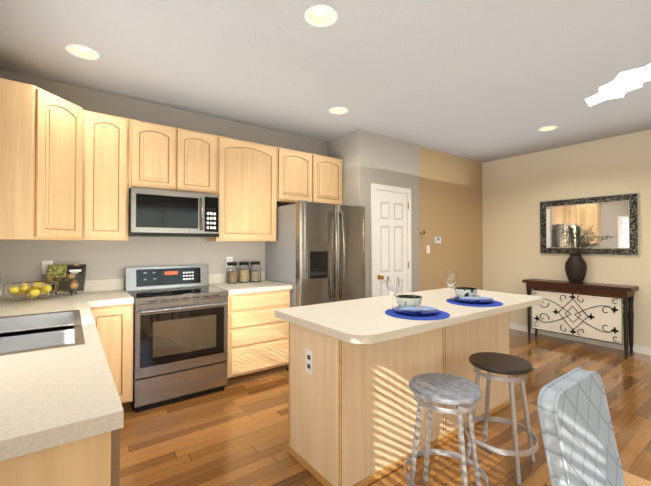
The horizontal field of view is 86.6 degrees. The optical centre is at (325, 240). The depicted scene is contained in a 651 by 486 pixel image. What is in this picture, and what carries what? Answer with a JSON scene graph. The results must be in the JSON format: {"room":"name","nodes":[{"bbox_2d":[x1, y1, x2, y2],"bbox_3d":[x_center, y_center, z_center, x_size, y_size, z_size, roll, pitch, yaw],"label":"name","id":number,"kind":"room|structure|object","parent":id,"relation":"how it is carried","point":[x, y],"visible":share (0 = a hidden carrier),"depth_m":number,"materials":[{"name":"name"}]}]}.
{"room":"kitchen","nodes":[
{"label":"kitchen","id":0,"kind":"room"},
{"bbox_2d":[0,0,650,346],"bbox_3d":[1.740,-0.054,1.967,6.400,2.840,6.620,1,-1,-37],"label":"wall","id":1,"kind":"structure","parent":0,"point":[452,106],"depth_m":3.19,"materials":[{"name":"beige paint"}]},
{"bbox_2d":[0,78,87,240],"bbox_3d":[-2.233,-0.541,2.641,0.609,1.080,0.608,1,-1,-37],"label":"upper cabinet","id":2,"kind":"object","parent":1,"relation":"attached to","point":[69,171],"depth_m":2.44,"materials":[{"name":"brown wood"}]},
{"bbox_2d":[42,261,52,274],"bbox_3d":[-2.349,0.233,2.919,0.072,0.115,0.008,1,-1,-37],"label":"electrical outlet","id":3,"kind":"object","parent":1,"relation":"attached to","point":[45,264],"visible":0.65,"depth_m":2.91,"materials":[{"name":"white paint"}]},
{"bbox_2d":[65,44,99,59],"bbox_3d":[-1.763,-1.402,2.511,0.204,0.082,0.204,1,-1,-37],"label":"recessed light","id":4,"kind":"object","parent":1,"relation":"in","point":[82,51],"visible":0.77,"depth_m":2.54,"materials":[{"name":"white paint"}]},
{"bbox_2d":[84,111,131,240],"bbox_3d":[-1.940,-0.529,2.997,0.379,1.065,0.385,1,-1,-37],"label":"upper cabinet","id":5,"kind":"object","parent":1,"relation":"attached to","point":[108,156],"depth_m":2.90,"materials":[{"name":"brown wood"}]},
{"bbox_2d":[132,119,187,191],"bbox_3d":[-1.619,-0.753,3.266,0.449,0.610,0.339,1,-1,-37],"label":"upper cabinet","id":6,"kind":"object","parent":1,"relation":"attached to","point":[157,149],"depth_m":3.13,"materials":[{"name":"brown wood"}]},
{"bbox_2d":[128,187,218,237],"bbox_3d":[-1.452,-0.239,3.304,0.758,0.413,0.468,1,-1,-37],"label":"microwave","id":7,"kind":"object","parent":6,"relation":"attached to","point":[159,213],"visible":1,"depth_m":3.13,"materials":[{"name":"silver metal"}]},
{"bbox_2d":[184,130,219,197],"bbox_3d":[-1.363,-0.751,3.456,0.449,0.610,0.339,1,-1,-37],"label":"upper cabinet","id":8,"kind":"object","parent":1,"relation":"attached to","point":[201,150],"depth_m":3.37,"materials":[{"name":"brown wood"}]},
{"bbox_2d":[226,257,232,266],"bbox_3d":[-1.071,0.244,3.866,0.072,0.115,0.008,1,-1,-37],"label":"electrical outlet","id":9,"kind":"object","parent":1,"relation":"attached to","point":[229,259],"visible":0.48,"depth_m":3.86,"materials":[{"name":"white paint"}]},
{"bbox_2d":[206,136,279,241],"bbox_3d":[-0.909,-0.519,3.790,0.679,1.065,0.339,1,-1,-37],"label":"upper cabinet","id":10,"kind":"object","parent":1,"relation":"attached to","point":[249,199],"depth_m":3.65,"materials":[{"name":"brown wood"}]},
{"bbox_2d":[280,147,319,204],"bbox_3d":[-0.418,-0.742,4.157,0.540,0.610,0.339,1,-1,-37],"label":"upper cabinet","id":11,"kind":"object","parent":1,"relation":"attached to","point":[299,170],"depth_m":4.03,"materials":[{"name":"brown wood"}]},
{"bbox_2d":[304,5,337,26],"bbox_3d":[-0.027,-1.407,2.118,0.204,0.082,0.204,1,-1,-37],"label":"recessed light","id":12,"kind":"object","parent":1,"relation":"in","point":[320,15],"visible":0.83,"depth_m":2.15,"materials":[{"name":"white paint"}]},
{"bbox_2d":[320,155,341,204],"bbox_3d":[-0.088,-0.739,4.402,0.540,0.610,0.339,1,-1,-37],"label":"upper cabinet","id":13,"kind":"object","parent":1,"relation":"attached to","point":[330,167],"depth_m":4.31,"materials":[{"name":"brown wood"}]},
{"bbox_2d":[329,107,347,114],"bbox_3d":[0.137,-1.388,3.609,0.204,0.082,0.204,1,-1,-37],"label":"recessed light","id":14,"kind":"object","parent":1,"relation":"in","point":[338,110],"visible":0.77,"depth_m":3.65,"materials":[{"name":"white paint"}]},
{"bbox_2d":[371,183,411,296],"bbox_3d":[0.882,0.348,4.454,0.746,2.098,0.088,1,-1,-37],"label":"pantry door","id":15,"kind":"structure","parent":1,"relation":"in","point":[391,233],"depth_m":4.47,"materials":[{"name":"white paint"}]},
{"bbox_2d":[426,245,429,252],"bbox_3d":[1.489,0.134,5.006,0.072,0.115,0.009,1,-1,-37],"label":"switch","id":16,"kind":"object","parent":1,"relation":"attached to","point":[427,248],"visible":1,"depth_m":5.00,"materials":[{"name":"white paint"}]},
{"bbox_2d":[435,237,440,242],"bbox_3d":[1.671,0.000,5.132,0.120,0.090,0.027,1,-1,-37],"label":"thermostat","id":17,"kind":"object","parent":1,"relation":"attached to","point":[437,239],"visible":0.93,"depth_m":5.11,"materials":[{"name":"white paint"}]},
{"bbox_2d":[538,125,557,130],"bbox_3d":[2.678,-1.381,4.161,0.204,0.082,0.204,1,-1,-37],"label":"recessed light","id":18,"kind":"object","parent":1,"relation":"in","point":[549,128],"visible":0.69,"depth_m":4.19,"materials":[{"name":"white paint"}]},
{"bbox_2d":[510,323,650,354],"bbox_3d":[4.395,1.338,3.558,0.013,0.095,5.774,1,-1,-37],"label":"baseboard","id":19,"kind":"structure","parent":1,"relation":"attached to","point":[636,348],"depth_m":4.69,"materials":[{"name":"white paint"}]},
{"bbox_2d":[540,192,639,255],"bbox_3d":[3.538,-0.192,4.715,0.034,0.785,1.120,1,-1,-37],"label":"wall mirror","id":20,"kind":"object","parent":1,"relation":"attached to","point":[615,217],"visible":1,"depth_m":4.62,"materials":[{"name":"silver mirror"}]},
{"bbox_2d":[585,64,650,105],"bbox_3d":[2.696,-1.362,2.910,0.680,0.001,0.970,1,-1,-37],"label":"ceiling light","id":21,"kind":"object","parent":1,"relation":"attached to","point":[621,84],"depth_m":3.03,"materials":[{"name":"white"}]},
{"bbox_2d":[120,329,650,485],"bbox_3d":[1.740,1.415,1.949,6.400,0.100,6.620,1,-1,-37],"label":"floor","id":22,"kind":"structure","parent":0,"point":[235,435],"depth_m":2.44,"materials":[{"name":"brown wood"}]},
{"bbox_2d":[0,307,91,480],"bbox_3d":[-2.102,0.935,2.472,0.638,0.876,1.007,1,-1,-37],"label":"base cabinet","id":23,"kind":"object","parent":22,"relation":"on","point":[25,463],"depth_m":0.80,"materials":[{"name":"brown wood"}]},
{"bbox_2d":[0,272,133,460],"bbox_3d":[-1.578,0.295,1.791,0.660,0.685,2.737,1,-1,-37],"label":"countertop","id":24,"kind":"structure","parent":23,"relation":"on","point":[57,386],"depth_m":1.15,"materials":[{"name":"beige stone"}]},
{"bbox_2d":[3,281,58,300],"bbox_3d":[-2.238,0.388,2.634,0.327,0.130,0.327,1,-1,-37],"label":"fruit bowl","id":25,"kind":"object","parent":24,"relation":"on","point":[29,292],"visible":1,"depth_m":2.60,"materials":[{"name":"yellow food"}]},
{"bbox_2d":[0,272,84,355],"bbox_3d":[-1.512,0.294,1.680,0.534,0.685,0.944,1,-1,-37],"label":"sink","id":26,"kind":"object","parent":24,"relation":"in","point":[37,332],"depth_m":1.76,"materials":[{"name":"silver metal"}]},
{"bbox_2d":[45,264,86,295],"bbox_3d":[-2.151,0.329,2.864,0.281,0.249,0.213,1,-1,-37],"label":"cookbook stand","id":27,"kind":"object","parent":24,"relation":"on","point":[70,279],"visible":0.88,"depth_m":2.87,"materials":[{"name":"multicoloured paper"}]},
{"bbox_2d":[92,303,132,411],"bbox_3d":[-1.839,0.940,2.890,0.326,0.876,0.649,1,-1,-37],"label":"base cabinet","id":28,"kind":"object","parent":22,"relation":"on","point":[114,323],"depth_m":2.68,"materials":[{"name":"brown wood"}]},
{"bbox_2d":[111,429,119,485],"bbox_3d":[-0.949,0.907,0.967,0.584,0.853,0.599,1,-1,-37],"label":"dishwasher","id":29,"kind":"object","parent":22,"relation":"on","point":[115,457],"visible":0.14,"depth_m":0.90,"materials":[{"name":"silver metal"}]},
{"bbox_2d":[125,265,227,412],"bbox_3d":[-1.373,0.819,3.184,0.758,1.125,0.698,1,-1,-37],"label":"range","id":30,"kind":"object","parent":22,"relation":"on","point":[180,333],"visible":0.98,"depth_m":2.97,"materials":[{"name":"silver metal"}]},
{"bbox_2d":[225,289,289,386],"bbox_3d":[-0.819,0.949,3.647,0.671,0.876,0.648,1,-1,-37],"label":"base cabinet","id":31,"kind":"object","parent":22,"relation":"on","point":[258,338],"depth_m":3.37,"materials":[{"name":"brown wood"}]},
{"bbox_2d":[209,271,292,294],"bbox_3d":[-0.812,0.439,3.652,0.681,0.143,0.657,1,-1,-37],"label":"countertop","id":32,"kind":"structure","parent":31,"relation":"on","point":[216,280],"depth_m":3.55,"materials":[{"name":"beige stone"}]},
{"bbox_2d":[226,261,260,283],"bbox_3d":[-0.905,0.355,3.847,0.400,0.226,0.124,1,-1,-37],"label":"jars","id":33,"kind":"object","parent":32,"relation":"on","point":[244,273],"visible":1,"depth_m":3.80,"materials":[{"name":"clear glass"}]},
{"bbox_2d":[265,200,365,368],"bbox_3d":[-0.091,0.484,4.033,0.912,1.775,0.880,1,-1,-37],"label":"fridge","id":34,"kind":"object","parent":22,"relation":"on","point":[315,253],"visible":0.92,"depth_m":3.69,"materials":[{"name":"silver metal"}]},
{"bbox_2d":[286,311,509,485],"bbox_3d":[0.662,0.935,2.594,1.874,0.878,0.553,1,-1,-37],"label":"kitchen island","id":35,"kind":"object","parent":22,"relation":"on","point":[356,366],"depth_m":2.06,"materials":[{"name":"pale maple"},{"name":"cream laminate"}]},
{"bbox_2d":[275,287,542,346],"bbox_3d":[0.716,0.473,2.493,2.010,0.041,0.836,1,-1,-37],"label":"island countertop","id":36,"kind":"structure","parent":35,"relation":"on","point":[359,322],"depth_m":2.10,"materials":[{"name":"beige stone"}]},
{"bbox_2d":[385,276,449,319],"bbox_3d":[0.549,0.339,2.112,0.380,0.215,0.399,1,-1,-37],"label":"place setting","id":37,"kind":"object","parent":36,"relation":"on","point":[409,307],"visible":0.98,"depth_m":2.09,"materials":[{"name":"ceramic"},{"name":"clear glass"}]},
{"bbox_2d":[446,271,502,306],"bbox_3d":[1.072,0.344,2.518,0.380,0.215,0.399,1,-1,-37],"label":"place setting","id":38,"kind":"object","parent":36,"relation":"on","point":[467,296],"visible":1,"depth_m":2.50,"materials":[{"name":"blue"}]},
{"bbox_2d":[404,373,487,485],"bbox_3d":[0.608,1.054,1.766,0.405,0.621,0.405,1,-1,-37],"label":"stool","id":39,"kind":"object","parent":22,"relation":"on","point":[458,392],"visible":1,"depth_m":1.73,"materials":[{"name":"silver metal"}]},
{"bbox_2d":[465,352,537,484],"bbox_3d":[1.081,1.059,2.143,0.405,0.621,0.405,1,-1,-37],"label":"bar stool","id":40,"kind":"object","parent":22,"relation":"on","point":[510,366],"visible":0.96,"depth_m":2.09,"materials":[{"name":"silver metal"}]},
{"bbox_2d":[522,278,638,355],"bbox_3d":[3.376,0.987,4.661,0.335,0.825,1.232,1,-1,-37],"label":"console table","id":41,"kind":"object","parent":22,"relation":"on","point":[604,318],"visible":0.9,"depth_m":4.50,"materials":[{"name":"brown wood"}]},
{"bbox_2d":[550,222,608,282],"bbox_3d":[3.384,0.165,4.621,0.259,0.817,0.660,1,-1,-37],"label":"vase","id":42,"kind":"object","parent":41,"relation":"on","point":[575,266],"visible":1,"depth_m":4.59,"materials":[{"name":"dark ceramic"},{"name":"leaves"}]},
{"bbox_2d":[622,470,650,485],"bbox_3d":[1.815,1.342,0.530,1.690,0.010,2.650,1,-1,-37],"label":"dining table","id":43,"kind":"object","parent":22,"relation":"on","point":[630,479],"depth_m":1.95,"materials":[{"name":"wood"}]},
{"bbox_2d":[537,367,625,485],"bbox_3d":[0.916,0.883,0.868,0.391,0.908,0.581,1,-1,-37],"label":"dining chair","id":44,"kind":"object","parent":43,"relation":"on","point":[578,437],"visible":1,"depth_m":1.01,"materials":[{"name":"fabric"}]}
]}

